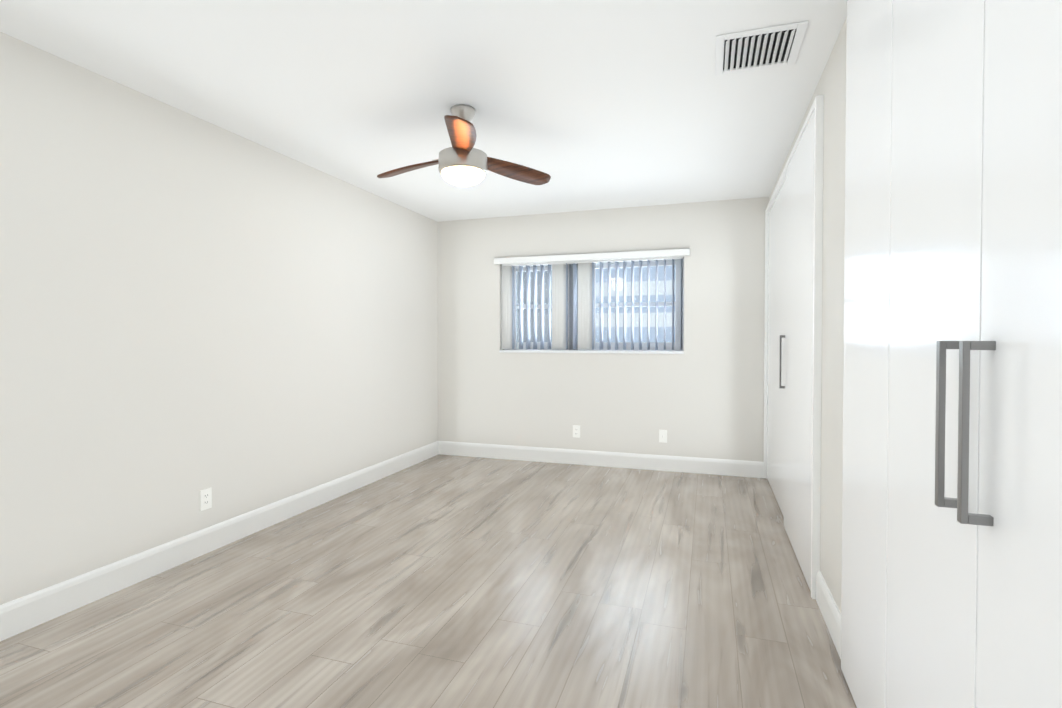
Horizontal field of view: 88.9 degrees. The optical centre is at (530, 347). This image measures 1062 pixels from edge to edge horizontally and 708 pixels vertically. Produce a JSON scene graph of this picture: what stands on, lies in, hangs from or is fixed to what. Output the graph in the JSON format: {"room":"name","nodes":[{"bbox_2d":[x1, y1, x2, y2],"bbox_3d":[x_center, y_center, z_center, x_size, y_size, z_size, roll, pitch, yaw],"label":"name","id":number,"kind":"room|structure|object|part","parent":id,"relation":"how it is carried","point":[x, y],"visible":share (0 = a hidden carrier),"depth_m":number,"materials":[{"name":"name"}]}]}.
{"room":"bedroom","nodes":[
{"label":"bedroom","id":0,"kind":"room"},
{"bbox_2d":[0,32,437,604],"bbox_3d":[-2.264,-0.047,2.200,0.250,2.450,7.980,0,1,18],"label":"wall","id":1,"kind":"structure","parent":0,"point":[190,306],"depth_m":2.88,"materials":[{"name":"paint"}]},
{"bbox_2d":[200,487,211,510],"bbox_3d":[-1.847,0.859,3.078,0.008,0.116,0.072,0,1,18],"label":"outlet","id":2,"kind":"object","parent":1,"relation":"attached to","point":[204,499],"visible":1,"depth_m":3.07,"materials":[{"name":"white plastic"}]},
{"bbox_2d":[0,441,438,640],"bbox_3d":[-2.138,1.108,2.177,0.016,0.140,7.480,0,1,18],"label":"baseboard","id":3,"kind":"structure","parent":1,"relation":"attached to","point":[26,612],"depth_m":2.87,"materials":[{"name":"white wood"}]},
{"bbox_2d":[0,0,846,221],"bbox_3d":[-0.335,-1.337,1.549,4.310,0.150,7.980,0,1,18],"label":"ceiling","id":4,"kind":"structure","parent":0,"point":[585,105],"depth_m":2.62,"materials":[{"name":"paint"}]},
{"bbox_2d":[377,104,550,185],"bbox_3d":[-0.480,-1.082,2.931,0.952,0.402,1.047,0,1,18],"label":"ceiling fan","id":5,"kind":"object","parent":4,"relation":"hanging from","point":[461,161],"visible":1,"depth_m":2.86,"materials":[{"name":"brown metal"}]},
{"bbox_2d":[715,21,807,75],"bbox_3d":[0.967,-1.270,2.313,0.340,0.008,0.340,0,1,18],"label":"ceiling vent","id":6,"kind":"object","parent":4,"relation":"in","point":[800,27],"depth_m":2.28,"materials":[{"name":"white metal"}]},
{"bbox_2d":[724,29,794,72],"bbox_3d":[0.967,-1.265,2.313,0.261,0.013,0.270,0,1,18],"label":"louvres","id":7,"kind":"object","parent":6,"relation":"attached to","point":[757,50],"visible":1,"depth_m":2.30,"materials":[{"name":"white metal"}]},
{"bbox_3d":[0.967,-1.273,2.313,0.270,0.002,0.270,0,1,18],"label":"dark ceiling air vent","id":8,"kind":"part","parent":6,"relation":"part of","materials":[{"name":"metal"}]},
{"bbox_2d":[0,454,856,707],"bbox_3d":[-0.335,1.248,1.590,4.310,0.120,7.980,0,1,18],"label":"floor","id":9,"kind":"structure","parent":0,"point":[444,581],"depth_m":2.41,"materials":[{"name":"laminate"}]},
{"bbox_2d":[764,95,823,598],"bbox_3d":[1.961,-0.011,3.525,0.641,2.335,2.330,0,1,18],"label":"closet","id":10,"kind":"object","parent":9,"relation":"on","point":[793,328],"visible":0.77,"depth_m":2.99,"materials":[{"name":"white wood"}]},
{"bbox_3d":[1.659,0.091,3.561,0.046,0.350,0.016,0,1,18],"label":"handle","id":11,"kind":"part","parent":10,"relation":"part of","materials":[{"name":"silver metal"}]},
{"bbox_2d":[841,0,1061,707],"bbox_3d":[0.764,-0.009,-0.094,0.667,2.446,4.160,0,1,18],"label":"wardrobe","id":12,"kind":"object","parent":9,"relation":"on","point":[951,594],"visible":1,"depth_m":1.08,"materials":[{"name":"white"}]},
{"bbox_2d":[437,197,768,461],"bbox_3d":[0.866,-0.096,5.243,3.810,2.450,0.250,0,1,18],"label":"wall","id":13,"kind":"structure","parent":0,"point":[702,396],"depth_m":5.12,"materials":[{"name":"paint"}]},
{"bbox_2d":[573,425,579,437],"bbox_3d":[0.441,0.811,5.260,0.072,0.116,0.008,0,1,18],"label":"electrical outlet","id":14,"kind":"object","parent":13,"relation":"attached to","point":[576,431],"visible":1,"depth_m":5.26,"materials":[{"name":"white plastic"}]},
{"bbox_2d":[499,256,683,353],"bbox_3d":[0.566,-0.412,5.303,1.800,0.920,0.212,0,1,18],"label":"window","id":15,"kind":"structure","parent":13,"relation":"in","point":[677,305],"depth_m":5.25,"materials":[{"name":"white glass"}]},
{"bbox_2d":[494,248,689,349],"bbox_3d":[0.547,-0.446,5.242,1.900,0.921,0.132,0,1,18],"label":"vertical blinds","id":16,"kind":"object","parent":15,"relation":"attached to","point":[586,262],"visible":1,"depth_m":5.27,"materials":[{"name":"white plastic"}]},
{"bbox_3d":[0.594,-0.423,5.386,1.640,0.740,0.004,0,1,18],"label":"glass","id":17,"kind":"part","parent":15,"relation":"part of","materials":[{"name":"clear glass"}]},
{"bbox_2d":[439,441,763,477],"bbox_3d":[0.542,1.060,5.227,3.184,0.140,0.016,0,1,18],"label":"baseboard","id":18,"kind":"structure","parent":13,"relation":"attached to","point":[742,468],"depth_m":5.16,"materials":[{"name":"white wood"}]},
{"bbox_2d":[659,430,666,442],"bbox_3d":[1.220,0.815,5.004,0.072,0.116,0.012,0,1,18],"label":"electrical outlet","id":19,"kind":"object","parent":13,"relation":"attached to","point":[663,436],"visible":1,"depth_m":5.00,"materials":[{"name":"white plastic"}]},
{"bbox_2d":[769,71,823,200],"bbox_3d":[1.990,-1.237,3.497,0.600,0.112,2.335,0,1,18],"label":"wall","id":20,"kind":"structure","parent":0,"point":[819,89],"depth_m":2.97,"materials":[{"name":"paint"}]},
{"bbox_2d":[820,17,846,612],"bbox_3d":[1.542,-0.046,2.145,0.600,2.450,0.550,0,1,18],"label":"wall","id":21,"kind":"structure","parent":0,"point":[834,156],"depth_m":2.27,"materials":[{"name":"paint"}]},
{"bbox_2d":[816,570,840,658],"bbox_3d":[1.250,1.107,2.260,0.016,0.140,0.542,0,1,18],"label":"baseboard","id":22,"kind":"structure","parent":21,"relation":"attached to","point":[829,610],"depth_m":2.26,"materials":[{"name":"white wood"}]},
{"label":"outside","id":23,"kind":"structure","parent":0,"visible":0},
{"bbox_2d":[516,265,674,341],"bbox_3d":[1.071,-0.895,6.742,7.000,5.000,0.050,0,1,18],"label":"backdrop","id":24,"kind":"structure","parent":23,"point":[636,315],"depth_m":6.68,"materials":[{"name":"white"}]}
]}

